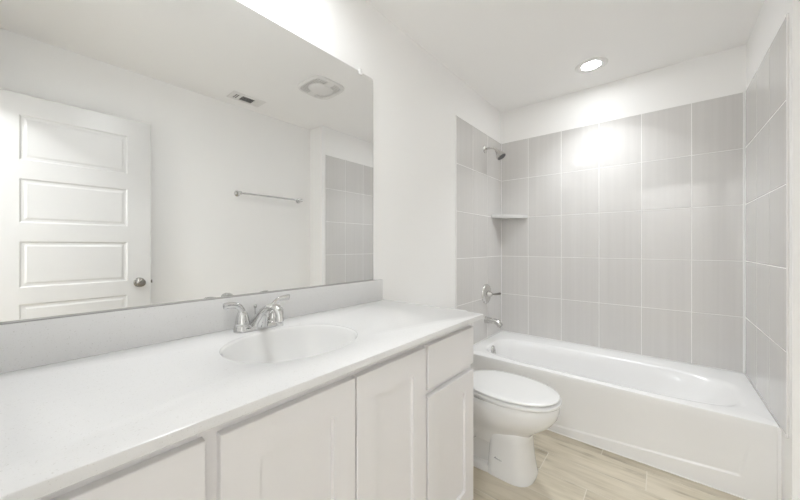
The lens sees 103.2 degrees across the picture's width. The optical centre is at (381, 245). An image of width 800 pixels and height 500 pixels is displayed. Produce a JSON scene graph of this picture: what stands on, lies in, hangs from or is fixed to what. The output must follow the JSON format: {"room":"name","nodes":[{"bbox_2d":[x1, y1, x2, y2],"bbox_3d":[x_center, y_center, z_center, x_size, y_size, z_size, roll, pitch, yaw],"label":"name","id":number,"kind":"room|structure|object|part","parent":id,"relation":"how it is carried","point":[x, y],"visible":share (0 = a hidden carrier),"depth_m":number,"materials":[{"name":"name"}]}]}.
{"room":"bathroom","nodes":[
{"label":"bathroom","id":0,"kind":"room"},
{"bbox_2d":[237,0,501,344],"bbox_3d":[0.045,-0.044,1.836,0.118,2.422,3.364,0,0,42],"label":"wall","id":1,"kind":"structure","parent":0,"point":[437,242],"depth_m":2.00,"materials":[{"name":"white paint"}]},
{"bbox_2d":[0,0,372,324],"bbox_3d":[-0.483,-0.354,1.151,0.018,1.066,1.339,0,0,42],"label":"wall mirror","id":2,"kind":"object","parent":1,"relation":"attached to","point":[153,153],"visible":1,"depth_m":0.97,"materials":[{"name":"clear glass"}]},
{"bbox_2d":[0,279,382,373],"bbox_3d":[-0.476,0.233,1.157,0.020,0.109,1.438,0,0,42],"label":"backsplash","id":3,"kind":"structure","parent":1,"relation":"attached to","point":[24,345],"depth_m":0.91,"materials":[{"name":"white stone"}]},
{"bbox_3d":[0.841,-0.082,2.652,0.006,1.757,0.868,0,0,42],"label":"tile panel","id":4,"kind":"part","parent":1,"relation":"part of","materials":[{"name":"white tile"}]},
{"bbox_2d":[482,284,500,303],"bbox_3d":[0.938,0.410,2.683,0.098,0.170,0.177,0,0,42],"label":"shower valve","id":5,"kind":"object","parent":1,"relation":"attached to","point":[486,291],"visible":1,"depth_m":2.67,"materials":[{"name":"silver metal"}]},
{"bbox_2d":[484,316,502,327],"bbox_3d":[0.948,0.640,2.656,0.148,0.078,0.060,0,0,42],"label":"tub spout","id":6,"kind":"object","parent":1,"relation":"attached to","point":[496,322],"visible":1,"depth_m":2.64,"materials":[{"name":"silver metal"}]},
{"bbox_2d":[483,145,505,159],"bbox_3d":[0.948,-0.784,2.636,0.176,0.147,0.079,0,0,42],"label":"showerhead","id":7,"kind":"object","parent":1,"relation":"attached to","point":[500,154],"visible":1,"depth_m":2.61,"materials":[{"name":"silver metal"}]},
{"bbox_2d":[491,214,527,218],"bbox_3d":[1.139,-0.263,2.805,0.236,0.029,0.240,0,0,42],"label":"corner shelf","id":8,"kind":"object","parent":1,"relation":"attached to","point":[492,215],"visible":1,"depth_m":2.80,"materials":[{"name":"grey stone"}]},
{"bbox_2d":[365,0,764,112],"bbox_3d":[0.527,-1.306,0.551,2.545,0.100,4.644,0,0,42],"label":"ceiling","id":9,"kind":"structure","parent":0,"point":[514,54],"depth_m":1.90,"materials":[{"name":"white paint"}]},
{"bbox_2d":[575,57,607,72],"bbox_3d":[1.459,-1.252,2.198,0.194,0.006,0.194,0,0,42],"label":"recessed light","id":10,"kind":"object","parent":9,"relation":"in","point":[593,64],"visible":1,"depth_m":2.19,"materials":[{"name":"white glass"}]},
{"bbox_2d":[473,430,744,499],"bbox_3d":[0.531,1.192,0.548,2.335,0.050,4.424,0,0,42],"label":"floor","id":11,"kind":"structure","parent":0,"point":[568,468],"depth_m":1.57,"materials":[{"name":"brown wood"}]},
{"bbox_2d":[37,324,472,499],"bbox_3d":[-0.283,0.738,0.978,0.546,0.858,1.426,0,0,42],"label":"vanity cabinet","id":12,"kind":"object","parent":11,"relation":"on","point":[399,426],"visible":0.63,"depth_m":0.79,"materials":[{"name":"white paint"}]},
{"bbox_3d":[-0.425,0.412,0.422,0.019,0.150,0.347,0,0,42],"label":"drawer","id":13,"kind":"part","parent":12,"relation":"part of","materials":[{"name":"white paint"}]},
{"bbox_2d":[0,299,482,499],"bbox_3d":[-0.263,0.298,0.985,0.567,0.020,1.462,0,0,42],"label":"countertop","id":14,"kind":"structure","parent":12,"relation":"on","point":[64,424],"depth_m":0.63,"materials":[{"name":"white stone"}]},
{"bbox_2d":[223,294,289,332],"bbox_3d":[-0.421,0.236,1.082,0.194,0.109,0.196,0,0,-10],"label":"faucet","id":15,"kind":"object","parent":14,"relation":"on","point":[270,315],"visible":1,"depth_m":1.05,"materials":[{"name":"silver metal"}]},
{"bbox_3d":[-0.484,0.208,1.045,0.022,0.052,0.079,0,0,42],"label":"lever","id":16,"kind":"part","parent":15,"relation":"part of","materials":[{"name":"silver metal"}]},
{"bbox_3d":[-0.430,0.278,1.107,0.055,0.017,0.168,0,0,42],"label":"plate","id":17,"kind":"part","parent":15,"relation":"part of","materials":[{"name":"silver metal"}]},
{"bbox_3d":[-0.382,0.239,1.064,0.174,0.103,0.072,0,0,42],"label":"spout","id":18,"kind":"part","parent":15,"relation":"part of","materials":[{"name":"silver metal"}]},
{"bbox_3d":[-0.375,0.208,1.168,0.022,0.052,0.079,0,0,42],"label":"lever","id":19,"kind":"part","parent":15,"relation":"part of","materials":[{"name":"silver metal"}]},
{"bbox_2d":[220,325,356,362],"bbox_3d":[-0.266,0.374,0.976,0.331,0.165,0.421,0,0,42],"label":"sink","id":20,"kind":"object","parent":14,"relation":"in","point":[296,342],"visible":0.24,"depth_m":1.11,"materials":[{"name":"white ceramic"}]},
{"bbox_3d":[-0.183,0.697,0.695,0.019,0.716,0.332,0,0,42],"label":"door","id":21,"kind":"part","parent":12,"relation":"part of","materials":[{"name":"white paint"}]},
{"bbox_3d":[0.037,0.697,0.942,0.019,0.716,0.318,0,0,42],"label":"door","id":22,"kind":"part","parent":12,"relation":"part of","materials":[{"name":"white paint"}]},
{"bbox_3d":[0.266,0.412,1.199,0.019,0.150,0.340,0,0,42],"label":"drawer","id":23,"kind":"part","parent":12,"relation":"part of","materials":[{"name":"white paint"}]},
{"bbox_3d":[0.266,0.783,1.199,0.019,0.543,0.340,0,0,42],"label":"door","id":24,"kind":"part","parent":12,"relation":"part of","materials":[{"name":"white paint"}]},
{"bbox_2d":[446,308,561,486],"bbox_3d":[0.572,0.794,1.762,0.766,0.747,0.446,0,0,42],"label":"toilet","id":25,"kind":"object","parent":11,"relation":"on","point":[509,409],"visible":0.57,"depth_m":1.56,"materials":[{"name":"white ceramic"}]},
{"bbox_3d":[0.674,0.739,1.671,0.477,0.017,0.356,0,0,42],"label":"lid","id":26,"kind":"part","parent":25,"relation":"part of","materials":[{"name":"white plastic"}]},
{"bbox_3d":[0.677,0.762,1.669,0.485,0.021,0.364,0,0,42],"label":"seat","id":27,"kind":"part","parent":25,"relation":"part of","materials":[{"name":"white plastic"}]},
{"bbox_2d":[471,331,781,499],"bbox_3d":[1.443,0.981,2.179,1.520,0.372,0.774,0,0,42],"label":"bathtub","id":28,"kind":"object","parent":11,"relation":"on","point":[707,426],"visible":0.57,"depth_m":1.76,"materials":[{"name":"white ceramic"}]},
{"bbox_3d":[0.914,0.842,2.553,0.028,0.072,0.072,0,0,42],"label":"overflow plate","id":29,"kind":"part","parent":28,"relation":"part of","materials":[{"name":"silver metal"}]},
{"bbox_2d":[501,44,745,374],"bbox_3d":[1.850,-0.044,2.409,1.835,2.422,0.109,0,0,42],"label":"wall","id":30,"kind":"structure","parent":0,"point":[629,189],"depth_m":2.32,"materials":[{"name":"grey tile"}]},
{"bbox_2d":[743,0,799,499],"bbox_3d":[2.074,-0.044,1.523,0.324,2.422,0.928,0,0,42],"label":"wall","id":31,"kind":"structure","parent":0,"point":[771,97],"depth_m":1.47,"materials":[{"name":"grey tile"}]},
{"bbox_3d":[1.976,-0.082,1.638,0.006,1.757,0.874,0,0,42],"label":"tile panel","id":32,"kind":"part","parent":31,"relation":"part of","materials":[{"name":"white tile"}]}
]}

